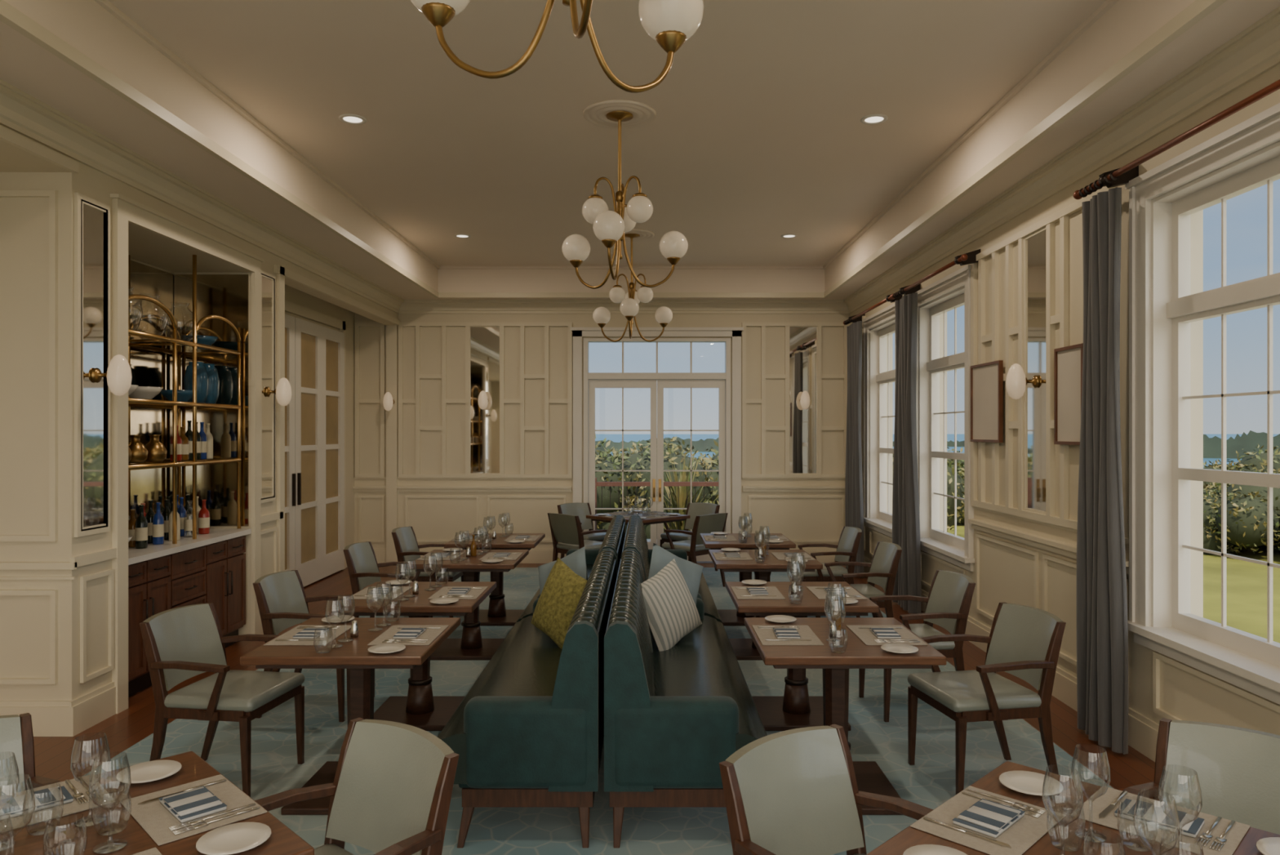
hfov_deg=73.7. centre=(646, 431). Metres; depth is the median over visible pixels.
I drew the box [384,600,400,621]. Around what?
glass
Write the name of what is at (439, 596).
fork
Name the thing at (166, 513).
bottle
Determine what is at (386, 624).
wine glass
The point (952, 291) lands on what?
window
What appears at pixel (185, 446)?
bottle
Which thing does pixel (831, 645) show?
wine glass
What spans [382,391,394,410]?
wall sconce
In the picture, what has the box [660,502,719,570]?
dining chair
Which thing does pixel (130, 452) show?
decanter
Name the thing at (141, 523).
bottle
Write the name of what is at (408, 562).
wine glass
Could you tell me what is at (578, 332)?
door frame
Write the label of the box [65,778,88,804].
fork
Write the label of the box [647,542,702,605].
throw pillow
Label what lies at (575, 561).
throw pillow
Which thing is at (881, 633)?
folded napkin
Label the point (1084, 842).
glass
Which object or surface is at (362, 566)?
dining chair
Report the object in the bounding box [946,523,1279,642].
lawn
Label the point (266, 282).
mirror
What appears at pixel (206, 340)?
bowl
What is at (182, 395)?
bowl
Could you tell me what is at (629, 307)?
chandelier
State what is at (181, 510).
bottle
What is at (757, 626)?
fork
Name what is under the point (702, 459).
shrub
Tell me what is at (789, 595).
wine glass
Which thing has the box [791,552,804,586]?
wine glass
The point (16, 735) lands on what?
dining chair
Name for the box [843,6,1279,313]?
crown molding
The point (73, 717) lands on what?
trim
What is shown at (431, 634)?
placemat
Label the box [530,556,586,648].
throw pillow
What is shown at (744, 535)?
pepper shaker
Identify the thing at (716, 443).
shrub
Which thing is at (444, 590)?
placemat
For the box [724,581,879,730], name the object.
dining table
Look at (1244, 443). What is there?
shoreline
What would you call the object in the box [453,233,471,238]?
recessed light
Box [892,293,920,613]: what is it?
curtain
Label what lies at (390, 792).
dining chair
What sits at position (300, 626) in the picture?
fork
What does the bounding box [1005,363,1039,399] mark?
wall sconce
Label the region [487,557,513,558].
fork
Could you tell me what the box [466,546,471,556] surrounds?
pepper shaker
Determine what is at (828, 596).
fork
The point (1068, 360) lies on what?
picture frame
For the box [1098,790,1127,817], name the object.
knife
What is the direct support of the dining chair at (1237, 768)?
on the carpet
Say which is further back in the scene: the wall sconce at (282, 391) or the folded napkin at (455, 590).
the wall sconce at (282, 391)
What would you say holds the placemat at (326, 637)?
on the dining table at (360, 664)
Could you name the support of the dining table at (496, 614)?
on the carpet
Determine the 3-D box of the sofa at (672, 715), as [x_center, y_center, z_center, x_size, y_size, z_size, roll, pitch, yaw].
[0.177,1.267,4.710,0.709,0.941,2.324,0,0,0]
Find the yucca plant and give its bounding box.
[640,445,718,530]
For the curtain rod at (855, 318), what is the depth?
9.88 m
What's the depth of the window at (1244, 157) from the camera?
4.53 m
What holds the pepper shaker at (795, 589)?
on the dining table at (796, 708)
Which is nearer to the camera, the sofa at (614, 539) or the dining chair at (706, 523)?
the sofa at (614, 539)
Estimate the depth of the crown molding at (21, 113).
5.69 m
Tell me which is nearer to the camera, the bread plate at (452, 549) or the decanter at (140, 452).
the decanter at (140, 452)
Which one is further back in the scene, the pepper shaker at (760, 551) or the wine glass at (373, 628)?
the pepper shaker at (760, 551)
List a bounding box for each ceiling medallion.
[582,99,656,128]
[624,228,654,240]
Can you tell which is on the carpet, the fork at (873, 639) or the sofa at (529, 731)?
the sofa at (529, 731)
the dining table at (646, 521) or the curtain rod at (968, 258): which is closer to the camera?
the curtain rod at (968, 258)
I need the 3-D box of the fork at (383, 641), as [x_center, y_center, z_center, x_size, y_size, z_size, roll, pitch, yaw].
[-1.133,0.982,3.995,0.205,0.004,0.022,0,0,0]
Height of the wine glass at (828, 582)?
0.214 m
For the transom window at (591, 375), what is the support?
in the wall at (430, 518)
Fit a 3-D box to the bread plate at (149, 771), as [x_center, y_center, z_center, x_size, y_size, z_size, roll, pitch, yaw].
[-1.428,0.980,2.451,0.164,0.015,0.164,0,0,-45]
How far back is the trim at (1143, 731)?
5.94 m
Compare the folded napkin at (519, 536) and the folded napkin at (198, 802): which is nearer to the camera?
the folded napkin at (198, 802)
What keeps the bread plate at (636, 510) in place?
on the dining table at (646, 521)
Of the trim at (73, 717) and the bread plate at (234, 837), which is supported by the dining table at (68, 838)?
the bread plate at (234, 837)
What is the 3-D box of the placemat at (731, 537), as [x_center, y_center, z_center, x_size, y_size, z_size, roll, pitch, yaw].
[0.680,0.986,7.930,0.285,0.003,0.399,0,0,0]
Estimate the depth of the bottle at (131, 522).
5.99 m
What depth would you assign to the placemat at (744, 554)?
6.74 m
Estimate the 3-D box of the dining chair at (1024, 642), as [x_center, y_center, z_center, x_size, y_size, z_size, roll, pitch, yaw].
[1.704,1.321,4.288,0.620,0.835,0.622,0,0,-10]
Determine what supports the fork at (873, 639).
on the placemat at (867, 636)
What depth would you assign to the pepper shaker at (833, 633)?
4.11 m
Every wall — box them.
[0,124,398,700]
[354,312,849,547]
[849,64,1279,734]
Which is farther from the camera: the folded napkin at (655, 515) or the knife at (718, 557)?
the folded napkin at (655, 515)
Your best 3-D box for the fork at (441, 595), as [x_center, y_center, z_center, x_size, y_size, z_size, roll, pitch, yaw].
[-1.133,0.982,5.118,0.205,0.004,0.022,0,0,0]
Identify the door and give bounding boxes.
[284,314,296,570]
[294,317,344,586]
[588,379,657,549]
[657,379,725,560]
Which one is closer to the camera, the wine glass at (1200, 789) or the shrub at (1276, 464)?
the wine glass at (1200, 789)
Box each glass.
[0,751,19,851]
[0,774,35,837]
[8,813,13,854]
[22,782,63,835]
[42,813,87,854]
[70,732,110,826]
[88,751,131,853]
[91,782,131,835]
[313,628,333,653]
[324,598,344,648]
[336,595,355,641]
[366,585,384,631]
[374,582,392,626]
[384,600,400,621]
[387,584,402,604]
[395,562,410,599]
[402,560,417,596]
[422,554,437,590]
[429,551,443,586]
[435,566,448,583]
[786,560,800,596]
[787,562,802,599]
[788,584,803,604]
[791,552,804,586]
[791,555,805,590]
[823,594,842,641]
[825,599,841,620]
[826,582,844,625]
[826,598,845,647]
[828,627,847,653]
[829,585,846,631]
[1041,765,1083,836]
[1046,796,1085,851]
[1071,743,1111,842]
[1082,829,1125,854]
[1116,796,1157,851]
[1133,789,1180,854]
[1158,764,1202,854]
[1159,829,1204,854]
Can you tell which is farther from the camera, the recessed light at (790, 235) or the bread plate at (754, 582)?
the recessed light at (790, 235)
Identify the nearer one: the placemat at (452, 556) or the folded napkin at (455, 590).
the folded napkin at (455, 590)
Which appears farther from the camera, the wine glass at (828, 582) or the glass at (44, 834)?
the wine glass at (828, 582)
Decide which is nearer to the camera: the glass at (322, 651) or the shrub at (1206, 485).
the glass at (322, 651)
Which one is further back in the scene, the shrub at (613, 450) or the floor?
the shrub at (613, 450)
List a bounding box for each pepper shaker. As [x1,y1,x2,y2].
[350,619,359,636]
[412,580,418,594]
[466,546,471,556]
[492,529,496,538]
[741,529,746,538]
[757,546,762,556]
[791,580,797,594]
[828,619,836,636]
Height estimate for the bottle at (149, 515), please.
0.310 m
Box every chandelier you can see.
[410,0,703,93]
[562,111,688,288]
[592,233,672,342]
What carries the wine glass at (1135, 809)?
on the dining table at (1066, 802)
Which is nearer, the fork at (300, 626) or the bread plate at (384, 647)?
the bread plate at (384, 647)
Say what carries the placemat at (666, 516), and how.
on the dining table at (646, 521)
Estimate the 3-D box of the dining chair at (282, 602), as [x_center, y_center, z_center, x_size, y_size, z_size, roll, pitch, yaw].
[-2.095,1.321,5.383,0.620,0.835,0.622,0,0,4]
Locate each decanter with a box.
[128,434,147,462]
[128,446,132,462]
[145,434,167,462]
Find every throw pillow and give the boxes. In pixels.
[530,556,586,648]
[537,546,587,594]
[640,558,702,650]
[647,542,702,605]
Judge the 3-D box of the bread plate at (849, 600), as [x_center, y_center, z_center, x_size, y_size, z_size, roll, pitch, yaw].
[1.140,0.980,4.935,0.164,0.015,0.164,0,0,0]
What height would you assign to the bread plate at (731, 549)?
0.015 m
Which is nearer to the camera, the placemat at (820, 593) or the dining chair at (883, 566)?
the placemat at (820, 593)
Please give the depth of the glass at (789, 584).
4.91 m
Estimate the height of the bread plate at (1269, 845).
0.015 m
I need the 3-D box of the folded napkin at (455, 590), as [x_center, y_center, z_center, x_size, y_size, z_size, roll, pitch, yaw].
[-1.150,0.975,5.240,0.111,0.017,0.178,0,0,-1]
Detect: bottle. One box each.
[128,509,136,546]
[134,504,147,548]
[145,499,155,542]
[152,502,164,544]
[155,495,164,512]
[161,498,171,539]
[164,495,170,508]
[168,494,177,511]
[168,511,180,540]
[169,425,182,460]
[177,497,186,536]
[179,426,189,460]
[183,493,192,531]
[183,500,192,537]
[185,420,192,459]
[191,496,200,533]
[196,422,200,459]
[198,499,209,533]
[199,422,207,458]
[204,423,213,458]
[471,534,476,555]
[760,534,765,555]
[831,598,840,634]
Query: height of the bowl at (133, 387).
0.100 m
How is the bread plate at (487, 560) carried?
on the dining table at (471, 646)
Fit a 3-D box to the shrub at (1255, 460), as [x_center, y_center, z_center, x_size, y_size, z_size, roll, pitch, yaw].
[15.309,1.384,20.759,3.489,2.233,2.692,0,0,-32]
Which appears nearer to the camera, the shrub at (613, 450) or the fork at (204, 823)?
the fork at (204, 823)
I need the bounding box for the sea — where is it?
[595,434,1277,467]
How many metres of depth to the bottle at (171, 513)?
6.35 m
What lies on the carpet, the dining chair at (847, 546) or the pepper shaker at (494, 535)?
the dining chair at (847, 546)
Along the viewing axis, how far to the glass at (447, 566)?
5.55 m
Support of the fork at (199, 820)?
on the placemat at (154, 817)
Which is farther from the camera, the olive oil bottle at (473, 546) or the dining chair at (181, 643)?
the olive oil bottle at (473, 546)
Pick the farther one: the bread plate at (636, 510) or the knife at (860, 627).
the bread plate at (636, 510)
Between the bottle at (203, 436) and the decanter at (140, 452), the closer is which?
the decanter at (140, 452)
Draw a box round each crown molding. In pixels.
[0,79,404,313]
[399,299,848,313]
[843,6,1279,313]
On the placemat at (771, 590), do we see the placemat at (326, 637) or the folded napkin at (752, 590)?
the folded napkin at (752, 590)
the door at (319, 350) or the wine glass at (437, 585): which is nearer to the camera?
the wine glass at (437, 585)
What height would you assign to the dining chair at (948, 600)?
0.835 m
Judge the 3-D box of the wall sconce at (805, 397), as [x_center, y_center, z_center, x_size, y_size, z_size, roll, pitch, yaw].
[2.090,-0.420,11.283,0.130,0.250,0.210,0,0,0]
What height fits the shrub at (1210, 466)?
1.901 m
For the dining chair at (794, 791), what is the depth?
2.49 m
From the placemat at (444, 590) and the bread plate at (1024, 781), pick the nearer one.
the bread plate at (1024, 781)
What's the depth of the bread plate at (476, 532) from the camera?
8.25 m
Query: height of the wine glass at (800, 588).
0.214 m
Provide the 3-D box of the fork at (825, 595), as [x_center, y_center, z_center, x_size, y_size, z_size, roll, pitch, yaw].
[1.177,0.982,5.118,0.205,0.004,0.022,0,0,0]
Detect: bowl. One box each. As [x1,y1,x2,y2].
[128,384,138,395]
[128,386,163,399]
[160,389,197,401]
[181,334,218,349]
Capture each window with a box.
[587,337,725,379]
[862,302,895,537]
[915,264,974,571]
[1124,102,1279,704]
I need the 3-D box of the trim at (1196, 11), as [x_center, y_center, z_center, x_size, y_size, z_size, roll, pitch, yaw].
[-0.195,-1.930,4.565,5.050,0.400,12.930,0,0,0]
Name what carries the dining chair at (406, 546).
on the carpet
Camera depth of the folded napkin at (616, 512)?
10.32 m
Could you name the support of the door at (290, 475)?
in the wall at (24, 620)
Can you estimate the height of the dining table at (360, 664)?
0.750 m
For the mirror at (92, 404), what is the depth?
5.10 m
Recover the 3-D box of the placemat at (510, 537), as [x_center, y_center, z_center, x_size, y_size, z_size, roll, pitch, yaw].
[-1.150,0.986,7.930,0.285,0.003,0.399,0,0,0]
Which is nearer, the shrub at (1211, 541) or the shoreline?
the shrub at (1211, 541)
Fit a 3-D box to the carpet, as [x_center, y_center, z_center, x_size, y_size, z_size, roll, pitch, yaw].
[-0.285,1.744,4.375,5.130,0.012,13.150,0,0,0]
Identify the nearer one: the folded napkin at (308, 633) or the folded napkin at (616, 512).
the folded napkin at (308, 633)
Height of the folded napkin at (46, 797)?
0.017 m
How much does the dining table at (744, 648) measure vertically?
0.750 m
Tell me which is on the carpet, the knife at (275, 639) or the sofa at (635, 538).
the sofa at (635, 538)
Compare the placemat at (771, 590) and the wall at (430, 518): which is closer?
the placemat at (771, 590)
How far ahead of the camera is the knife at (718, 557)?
6.65 m
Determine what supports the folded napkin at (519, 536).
on the placemat at (510, 537)
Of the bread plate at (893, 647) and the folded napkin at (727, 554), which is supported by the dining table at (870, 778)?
the bread plate at (893, 647)
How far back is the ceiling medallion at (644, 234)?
9.16 m
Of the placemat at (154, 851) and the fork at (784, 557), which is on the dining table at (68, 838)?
the placemat at (154, 851)
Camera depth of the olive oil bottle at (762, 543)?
6.79 m
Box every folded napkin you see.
[0,785,73,820]
[159,785,226,822]
[292,627,328,638]
[367,586,394,594]
[392,627,426,638]
[431,552,450,557]
[447,586,471,595]
[462,534,479,538]
[493,552,510,557]
[515,534,530,538]
[612,511,626,513]
[647,511,664,513]
[648,514,665,517]
[712,534,726,538]
[724,552,740,557]
[746,586,768,594]
[764,534,778,538]
[773,627,800,638]
[783,552,801,557]
[824,586,847,595]
[869,627,901,638]
[952,798,1025,837]
[1114,798,1204,837]
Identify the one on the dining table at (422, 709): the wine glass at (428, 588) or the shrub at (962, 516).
the wine glass at (428, 588)
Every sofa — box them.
[437,547,617,847]
[516,514,625,622]
[604,547,767,847]
[621,514,722,622]
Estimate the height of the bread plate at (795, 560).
0.015 m
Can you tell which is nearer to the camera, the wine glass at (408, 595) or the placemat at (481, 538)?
the wine glass at (408, 595)
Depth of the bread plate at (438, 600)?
4.95 m
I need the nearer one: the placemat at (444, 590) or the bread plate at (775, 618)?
the bread plate at (775, 618)
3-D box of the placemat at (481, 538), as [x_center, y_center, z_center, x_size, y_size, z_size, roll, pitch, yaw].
[-1.630,0.986,7.930,0.285,0.003,0.399,0,0,0]
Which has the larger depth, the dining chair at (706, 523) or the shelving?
the dining chair at (706, 523)
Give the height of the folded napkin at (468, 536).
0.017 m
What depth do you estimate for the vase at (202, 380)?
6.80 m
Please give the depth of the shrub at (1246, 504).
15.64 m
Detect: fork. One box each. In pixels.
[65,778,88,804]
[77,776,102,800]
[168,802,255,831]
[172,805,260,835]
[296,626,338,628]
[299,626,340,626]
[382,640,426,642]
[384,639,428,640]
[439,595,473,597]
[440,595,475,595]
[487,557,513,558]
[757,626,798,626]
[758,626,799,628]
[784,557,811,558]
[825,595,860,595]
[827,595,861,597]
[873,639,917,640]
[875,640,919,642]
[961,791,1041,817]
[966,787,1045,813]
[1195,816,1222,846]
[1208,819,1235,850]
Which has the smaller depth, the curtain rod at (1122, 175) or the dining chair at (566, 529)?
the curtain rod at (1122, 175)
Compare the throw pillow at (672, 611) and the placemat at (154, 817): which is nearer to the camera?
the placemat at (154, 817)
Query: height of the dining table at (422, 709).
0.750 m
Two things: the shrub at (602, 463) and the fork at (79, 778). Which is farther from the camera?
the shrub at (602, 463)
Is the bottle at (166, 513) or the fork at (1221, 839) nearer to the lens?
the fork at (1221, 839)
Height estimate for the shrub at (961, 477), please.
2.432 m
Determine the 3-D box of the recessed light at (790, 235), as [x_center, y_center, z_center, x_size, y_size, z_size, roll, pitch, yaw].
[1.550,-2.126,9.270,0.180,0.008,0.180,0,0,0]
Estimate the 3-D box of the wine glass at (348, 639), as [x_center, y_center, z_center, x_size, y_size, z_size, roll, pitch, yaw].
[-1.425,0.879,4.041,0.086,0.214,0.086,0,0,0]
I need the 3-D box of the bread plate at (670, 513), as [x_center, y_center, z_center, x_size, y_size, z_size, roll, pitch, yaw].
[0.321,0.980,10.158,0.164,0.015,0.164,0,0,-45]
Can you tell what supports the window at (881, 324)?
in the wall at (1006, 574)
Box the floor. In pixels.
[33,560,1155,798]
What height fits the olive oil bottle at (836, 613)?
0.168 m
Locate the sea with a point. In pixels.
(615, 437)
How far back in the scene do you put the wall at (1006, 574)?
5.55 m
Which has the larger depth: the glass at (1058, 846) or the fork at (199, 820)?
the fork at (199, 820)
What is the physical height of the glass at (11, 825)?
0.104 m
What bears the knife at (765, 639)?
on the placemat at (805, 632)
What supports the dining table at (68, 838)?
on the carpet
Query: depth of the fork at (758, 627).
4.28 m
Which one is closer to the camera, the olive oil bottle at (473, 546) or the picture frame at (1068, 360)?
the picture frame at (1068, 360)
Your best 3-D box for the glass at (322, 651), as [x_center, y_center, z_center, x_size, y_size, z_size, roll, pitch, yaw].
[-1.450,0.934,3.830,0.084,0.104,0.084,0,0,0]
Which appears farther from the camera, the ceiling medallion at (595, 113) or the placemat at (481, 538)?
the placemat at (481, 538)
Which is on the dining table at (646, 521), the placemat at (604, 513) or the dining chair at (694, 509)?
the placemat at (604, 513)
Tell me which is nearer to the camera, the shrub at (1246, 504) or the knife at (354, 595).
the knife at (354, 595)
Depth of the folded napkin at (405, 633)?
4.10 m
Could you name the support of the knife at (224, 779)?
on the placemat at (154, 817)
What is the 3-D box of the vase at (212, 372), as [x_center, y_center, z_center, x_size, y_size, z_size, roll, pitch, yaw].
[-3.620,-0.390,7.040,0.180,0.340,0.180,0,0,0]
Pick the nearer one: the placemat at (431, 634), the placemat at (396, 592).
the placemat at (431, 634)
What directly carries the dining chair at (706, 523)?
on the carpet
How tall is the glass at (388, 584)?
0.104 m
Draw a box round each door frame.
[284,299,346,569]
[570,327,743,533]
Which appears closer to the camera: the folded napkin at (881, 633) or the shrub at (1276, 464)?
the folded napkin at (881, 633)
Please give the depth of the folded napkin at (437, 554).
6.72 m
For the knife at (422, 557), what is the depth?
6.65 m
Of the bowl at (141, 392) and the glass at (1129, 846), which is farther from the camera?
the bowl at (141, 392)
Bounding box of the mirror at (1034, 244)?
[1023,226,1045,514]
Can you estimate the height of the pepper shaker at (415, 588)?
0.080 m
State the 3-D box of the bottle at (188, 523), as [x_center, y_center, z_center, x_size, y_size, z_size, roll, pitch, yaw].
[-3.521,0.668,6.580,0.082,0.280,0.082,0,0,0]
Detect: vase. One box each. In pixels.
[128,287,142,335]
[130,293,168,339]
[162,302,192,346]
[183,361,208,402]
[203,363,219,403]
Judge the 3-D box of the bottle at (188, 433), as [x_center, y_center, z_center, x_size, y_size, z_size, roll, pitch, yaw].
[-3.600,0.065,6.720,0.076,0.310,0.076,0,0,0]
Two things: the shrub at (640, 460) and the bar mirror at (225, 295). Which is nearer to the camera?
the bar mirror at (225, 295)
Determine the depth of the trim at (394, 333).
11.37 m
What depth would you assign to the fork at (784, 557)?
6.63 m
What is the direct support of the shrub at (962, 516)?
on the lawn
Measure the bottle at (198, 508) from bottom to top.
0.290 m
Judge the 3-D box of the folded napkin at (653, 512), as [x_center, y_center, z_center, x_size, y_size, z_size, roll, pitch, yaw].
[0.116,0.975,10.356,0.178,0.017,0.111,0,0,44]
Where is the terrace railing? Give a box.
[595,477,718,529]
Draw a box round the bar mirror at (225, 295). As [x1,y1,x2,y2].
[130,260,248,525]
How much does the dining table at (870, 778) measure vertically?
0.750 m
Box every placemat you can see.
[0,773,115,832]
[120,773,266,845]
[131,846,162,854]
[263,625,351,644]
[346,586,413,599]
[367,625,448,644]
[416,551,464,559]
[427,586,488,599]
[451,535,489,540]
[479,551,523,559]
[504,535,540,540]
[604,512,635,514]
[640,511,666,514]
[642,515,674,518]
[703,535,737,540]
[712,551,753,559]
[730,586,785,599]
[751,625,824,644]
[755,535,789,540]
[770,551,815,559]
[806,586,866,599]
[846,625,928,644]
[910,785,1066,854]
[1070,785,1250,854]
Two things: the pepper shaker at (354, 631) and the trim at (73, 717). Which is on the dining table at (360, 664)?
the pepper shaker at (354, 631)
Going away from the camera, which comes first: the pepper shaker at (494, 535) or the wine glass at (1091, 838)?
the wine glass at (1091, 838)
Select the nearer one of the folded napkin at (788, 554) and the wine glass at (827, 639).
the wine glass at (827, 639)
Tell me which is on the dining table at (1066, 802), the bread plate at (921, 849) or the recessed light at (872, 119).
the bread plate at (921, 849)
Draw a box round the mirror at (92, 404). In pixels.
[80,199,107,531]
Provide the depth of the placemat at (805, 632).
4.09 m
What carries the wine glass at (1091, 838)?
on the dining table at (1066, 802)
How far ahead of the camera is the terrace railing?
14.00 m
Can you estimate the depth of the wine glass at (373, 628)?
4.25 m
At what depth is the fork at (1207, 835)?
2.08 m
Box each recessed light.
[338,114,366,124]
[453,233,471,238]
[781,233,797,238]
[860,114,888,124]
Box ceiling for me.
[0,0,1279,299]
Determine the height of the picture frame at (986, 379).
0.620 m
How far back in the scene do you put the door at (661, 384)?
11.42 m
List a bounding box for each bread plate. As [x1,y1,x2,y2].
[115,759,182,782]
[195,821,271,854]
[321,614,354,622]
[368,643,405,653]
[385,579,411,585]
[429,597,458,604]
[442,547,462,551]
[471,531,488,534]
[481,558,502,562]
[506,539,524,542]
[630,509,643,511]
[666,512,679,515]
[711,531,727,534]
[720,547,740,551]
[742,579,766,585]
[764,539,782,542]
[764,614,796,622]
[786,558,807,562]
[829,597,857,604]
[880,643,918,653]
[902,844,967,854]
[999,770,1063,795]
[1256,836,1279,854]
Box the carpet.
[82,567,1114,854]
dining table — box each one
[0,751,314,854]
[240,617,460,814]
[331,581,496,730]
[407,549,528,659]
[444,533,545,625]
[586,511,690,525]
[699,533,795,625]
[708,549,822,659]
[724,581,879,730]
[744,617,946,814]
[866,760,1279,854]
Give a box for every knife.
[137,777,226,804]
[275,639,321,640]
[354,595,391,595]
[396,626,440,628]
[422,557,449,558]
[718,557,746,558]
[739,595,776,595]
[764,639,811,640]
[857,626,902,628]
[923,815,1011,848]
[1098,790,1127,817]
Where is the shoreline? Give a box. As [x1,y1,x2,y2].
[595,430,1279,458]
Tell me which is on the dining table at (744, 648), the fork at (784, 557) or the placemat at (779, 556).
the placemat at (779, 556)
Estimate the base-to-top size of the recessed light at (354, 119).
0.008 m
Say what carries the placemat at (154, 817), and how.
on the dining table at (68, 838)
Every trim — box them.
[0,0,1227,297]
[0,125,399,736]
[353,322,848,563]
[848,186,1279,761]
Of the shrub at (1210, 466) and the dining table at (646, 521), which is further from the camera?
the shrub at (1210, 466)
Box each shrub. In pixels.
[595,433,624,524]
[595,446,637,533]
[606,444,694,461]
[611,435,718,538]
[697,456,715,466]
[698,452,716,457]
[699,440,718,463]
[893,446,964,494]
[893,455,964,531]
[946,446,964,478]
[946,451,964,524]
[1203,458,1262,488]
[1203,482,1230,490]
[1203,484,1266,555]
[1207,469,1279,552]
[1213,443,1279,471]
[1254,454,1279,473]
[1258,468,1279,473]
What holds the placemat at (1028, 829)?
on the dining table at (1066, 802)
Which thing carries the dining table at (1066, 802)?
on the carpet
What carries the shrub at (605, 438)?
on the lawn
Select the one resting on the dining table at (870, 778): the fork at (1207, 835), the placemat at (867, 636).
the placemat at (867, 636)
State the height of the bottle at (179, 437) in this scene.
0.270 m
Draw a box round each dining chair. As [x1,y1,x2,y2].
[0,712,60,795]
[139,602,304,796]
[253,569,374,721]
[254,717,458,854]
[342,541,432,617]
[391,526,463,617]
[547,512,607,560]
[557,502,606,559]
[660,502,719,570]
[662,512,728,586]
[719,724,933,854]
[790,526,862,617]
[815,541,902,617]
[858,569,975,721]
[907,601,1066,794]
[1122,717,1279,834]
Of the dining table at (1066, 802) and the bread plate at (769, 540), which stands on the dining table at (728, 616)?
the bread plate at (769, 540)
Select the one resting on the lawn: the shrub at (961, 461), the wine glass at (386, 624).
the shrub at (961, 461)
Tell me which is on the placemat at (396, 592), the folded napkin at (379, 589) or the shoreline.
the folded napkin at (379, 589)
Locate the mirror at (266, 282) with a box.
[261,273,275,499]
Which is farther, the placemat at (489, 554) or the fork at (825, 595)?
the placemat at (489, 554)
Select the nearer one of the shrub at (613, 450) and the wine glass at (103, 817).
the wine glass at (103, 817)
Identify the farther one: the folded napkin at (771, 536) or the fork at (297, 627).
the folded napkin at (771, 536)
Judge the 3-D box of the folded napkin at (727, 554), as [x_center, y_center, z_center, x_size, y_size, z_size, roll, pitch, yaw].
[0.680,0.975,6.780,0.111,0.017,0.178,0,0,-1]
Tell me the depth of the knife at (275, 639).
4.02 m
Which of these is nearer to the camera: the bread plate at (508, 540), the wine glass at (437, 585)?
the wine glass at (437, 585)
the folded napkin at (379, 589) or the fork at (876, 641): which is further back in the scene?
the folded napkin at (379, 589)
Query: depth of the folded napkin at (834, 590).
5.20 m
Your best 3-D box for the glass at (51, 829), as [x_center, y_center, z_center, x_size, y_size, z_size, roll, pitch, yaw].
[-1.495,0.934,2.115,0.084,0.104,0.084,0,0,45]
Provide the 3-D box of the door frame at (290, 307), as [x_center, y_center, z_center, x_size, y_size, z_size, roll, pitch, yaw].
[-3.880,0.170,9.575,0.040,3.160,3.650,0,0,0]
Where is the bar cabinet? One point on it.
(210, 567)
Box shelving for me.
[128,254,240,543]
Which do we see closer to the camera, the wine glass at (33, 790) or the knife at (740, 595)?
the wine glass at (33, 790)
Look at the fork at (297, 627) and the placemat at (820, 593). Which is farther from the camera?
the placemat at (820, 593)
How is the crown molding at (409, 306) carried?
attached to the wall at (430, 518)
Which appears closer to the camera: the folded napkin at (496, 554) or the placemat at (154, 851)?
the placemat at (154, 851)
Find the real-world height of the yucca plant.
2.163 m
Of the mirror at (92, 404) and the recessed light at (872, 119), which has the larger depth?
the recessed light at (872, 119)
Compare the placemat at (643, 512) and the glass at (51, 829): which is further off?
the placemat at (643, 512)
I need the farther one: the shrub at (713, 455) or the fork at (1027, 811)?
the shrub at (713, 455)
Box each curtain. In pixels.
[844,320,864,577]
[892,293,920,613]
[1076,186,1128,754]
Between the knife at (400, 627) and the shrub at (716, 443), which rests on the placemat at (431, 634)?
the knife at (400, 627)
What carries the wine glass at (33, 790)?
on the dining table at (68, 838)
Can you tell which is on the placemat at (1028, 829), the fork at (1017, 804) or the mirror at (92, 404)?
the fork at (1017, 804)
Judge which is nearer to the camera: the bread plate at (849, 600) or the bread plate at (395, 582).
the bread plate at (849, 600)
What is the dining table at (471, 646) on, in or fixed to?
on the carpet
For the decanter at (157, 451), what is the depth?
6.24 m
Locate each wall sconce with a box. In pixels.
[90,354,132,395]
[265,377,291,405]
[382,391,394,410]
[478,390,488,409]
[800,390,809,409]
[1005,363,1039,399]
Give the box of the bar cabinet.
[128,528,251,697]
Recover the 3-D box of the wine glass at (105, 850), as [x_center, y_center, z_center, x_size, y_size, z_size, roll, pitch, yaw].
[-1.276,0.879,2.030,0.086,0.214,0.086,0,0,45]
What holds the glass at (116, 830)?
on the dining table at (68, 838)
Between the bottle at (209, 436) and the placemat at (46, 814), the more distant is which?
the bottle at (209, 436)
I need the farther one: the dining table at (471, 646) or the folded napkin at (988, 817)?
the dining table at (471, 646)
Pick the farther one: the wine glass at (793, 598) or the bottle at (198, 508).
the bottle at (198, 508)
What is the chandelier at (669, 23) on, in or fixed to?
hanging from the ceiling
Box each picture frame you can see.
[970,360,1003,442]
[1053,342,1083,444]
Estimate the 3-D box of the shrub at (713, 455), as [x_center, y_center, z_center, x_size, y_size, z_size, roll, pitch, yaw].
[3.006,1.268,22.607,3.908,2.501,3.015,0,0,-36]
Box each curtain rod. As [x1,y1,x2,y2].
[843,294,902,324]
[891,248,980,298]
[1072,79,1279,199]

